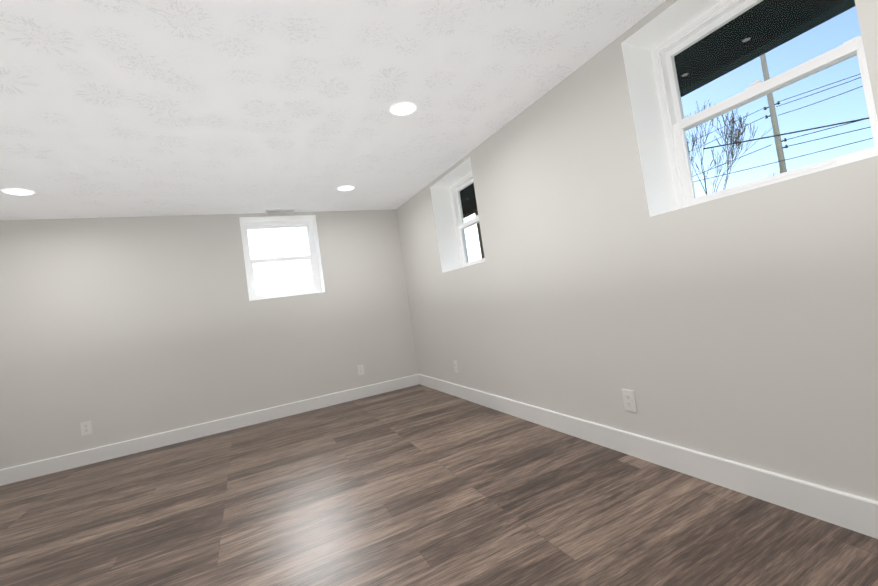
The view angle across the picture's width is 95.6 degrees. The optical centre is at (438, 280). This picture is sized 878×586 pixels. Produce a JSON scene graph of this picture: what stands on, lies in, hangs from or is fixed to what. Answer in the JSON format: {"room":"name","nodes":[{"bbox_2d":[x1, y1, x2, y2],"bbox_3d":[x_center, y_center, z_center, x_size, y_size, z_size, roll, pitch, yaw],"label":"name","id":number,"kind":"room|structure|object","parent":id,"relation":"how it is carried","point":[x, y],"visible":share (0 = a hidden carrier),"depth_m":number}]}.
{"room":"empty basement room","nodes":[
{"label":"empty basement room","id":0,"kind":"room"},
{"bbox_2d":[0,209,418,469],"bbox_3d":[-2.347,0.328,4.285,4.840,2.440,0.320,-7,-3,-26],"label":"wall","id":1,"kind":"structure","parent":0,"point":[113,330],"depth_m":3.95},
{"bbox_2d":[80,421,91,435],"bbox_3d":[-3.177,1.327,3.588,0.074,0.118,0.008,-7,-3,-26],"label":"electrical outlet","id":2,"kind":"object","parent":1,"relation":"attached to","point":[86,427],"visible":1,"depth_m":3.59},
{"bbox_2d":[0,374,418,485],"bbox_3d":[-2.113,1.455,4.085,4.200,0.128,0.014,-7,-3,-26],"label":"baseboard","id":3,"kind":"structure","parent":1,"relation":"attached to","point":[61,463],"depth_m":3.91},
{"bbox_2d":[240,220,321,300],"bbox_3d":[-1.859,-0.252,4.712,0.800,0.910,0.085,-7,-3,-26],"label":"window","id":4,"kind":"structure","parent":1,"relation":"in","point":[250,262],"depth_m":4.68},
{"bbox_2d":[357,364,363,375],"bbox_3d":[-0.924,1.051,4.710,0.074,0.118,0.008,-7,-3,-26],"label":"outlet","id":5,"kind":"object","parent":1,"relation":"attached to","point":[360,368],"visible":1,"depth_m":4.71},
{"bbox_2d":[0,0,664,220],"bbox_3d":[-0.832,-1.167,0.882,4.840,0.200,8.030,-7,-3,-26],"label":"ceiling","id":6,"kind":"structure","parent":0,"point":[125,108],"depth_m":2.15},
{"bbox_2d":[1,188,34,195],"bbox_3d":[-3.092,-0.654,2.929,0.174,0.006,0.174,-7,-3,-26],"label":"recessed light","id":7,"kind":"object","parent":6,"relation":"in","point":[18,191],"visible":1,"depth_m":2.92},
{"bbox_2d":[265,209,294,213],"bbox_3d":[-1.769,-0.772,4.429,0.300,0.011,0.140,-7,-3,-26],"label":"ceiling vent","id":8,"kind":"object","parent":6,"relation":"in","point":[277,211],"visible":1,"depth_m":4.42},
{"bbox_2d":[337,185,354,190],"bbox_3d":[-0.921,-0.916,3.943,0.174,0.006,0.174,-7,-3,-26],"label":"recessed light","id":9,"kind":"object","parent":6,"relation":"in","point":[346,188],"visible":1,"depth_m":3.93},
{"bbox_2d":[390,102,416,115],"bbox_3d":[-0.223,-1.078,2.501,0.174,0.006,0.174,-7,-3,-26],"label":"recessed light","id":10,"kind":"object","parent":6,"relation":"in","point":[402,108],"visible":1,"depth_m":2.49},
{"bbox_2d":[0,384,877,585],"bbox_3d":[-0.497,1.207,0.777,4.840,0.120,8.030,-7,-3,-26],"label":"floor","id":11,"kind":"structure","parent":0,"point":[419,485],"depth_m":1.99},
{"bbox_2d":[396,0,877,500],"bbox_3d":[1.336,-0.299,1.834,0.320,2.440,8.030,-7,-3,-26],"label":"wall","id":12,"kind":"structure","parent":0,"point":[741,327],"depth_m":2.06},
{"bbox_2d":[453,361,458,372],"bbox_3d":[0.173,0.879,4.084,0.008,0.118,0.074,-7,-3,-26],"label":"electrical outlet","id":13,"kind":"object","parent":12,"relation":"attached to","point":[456,366],"visible":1,"depth_m":4.08},
{"bbox_2d":[449,172,484,267],"bbox_3d":[0.392,-0.605,3.912,0.085,0.910,0.830,-7,-3,-26],"label":"window","id":14,"kind":"structure","parent":12,"relation":"in","point":[456,188],"depth_m":4.21},
{"bbox_2d":[622,389,636,411],"bbox_3d":[1.067,0.671,2.237,0.008,0.118,0.074,-7,-3,-26],"label":"electrical outlet","id":15,"kind":"object","parent":12,"relation":"attached to","point":[629,400],"visible":1,"depth_m":2.23},
{"bbox_2d":[418,374,877,538],"bbox_3d":[1.349,0.862,1.709,0.014,0.128,7.390,-7,-3,-26],"label":"baseboard","id":16,"kind":"structure","parent":12,"relation":"attached to","point":[858,514],"depth_m":1.86},
{"bbox_2d":[460,0,855,205],"bbox_3d":[1.697,-1.532,2.258,0.960,0.224,9.590,-7,-3,-26],"label":"roof","id":17,"kind":"structure","parent":12,"relation":"attached to","point":[719,62],"depth_m":2.36},
{"bbox_2d":[467,38,750,199],"bbox_3d":[1.270,-1.305,3.533,0.042,0.004,6.332,-7,-3,-26],"label":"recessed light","id":18,"kind":"object","parent":17,"relation":"attached to","point":[744,40],"depth_m":2.38},
{"bbox_2d":[651,0,877,208],"bbox_3d":[1.423,-0.844,1.783,0.085,0.910,0.825,-7,-3,-26],"label":"window","id":19,"kind":"structure","parent":12,"relation":"in","point":[676,124],"depth_m":1.88},
{"label":"outside","id":20,"kind":"structure","parent":0,"visible":0},
{"label":"ground","id":21,"kind":"structure","parent":20,"visible":0},
{"bbox_2d":[462,199,483,257],"bbox_3d":[0.955,-0.041,4.864,0.130,2.300,3.200,-7,-3,-26],"label":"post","id":22,"kind":"object","parent":21,"relation":"on","point":[467,209],"depth_m":5.50},
{"bbox_2d":[466,54,871,253],"bbox_3d":[9.909,-4.945,16.315,15.316,10.500,82.004,-7,-3,-26],"label":"utility pole","id":23,"kind":"object","parent":21,"relation":"on","point":[775,125],"depth_m":17.82},
{"bbox_2d":[685,102,771,194],"bbox_3d":[11.157,-3.333,16.277,4.663,6.977,3.302,-7,-3,-26],"label":"tree","id":24,"kind":"object","parent":21,"relation":"on","point":[732,120],"depth_m":16.04}
]}

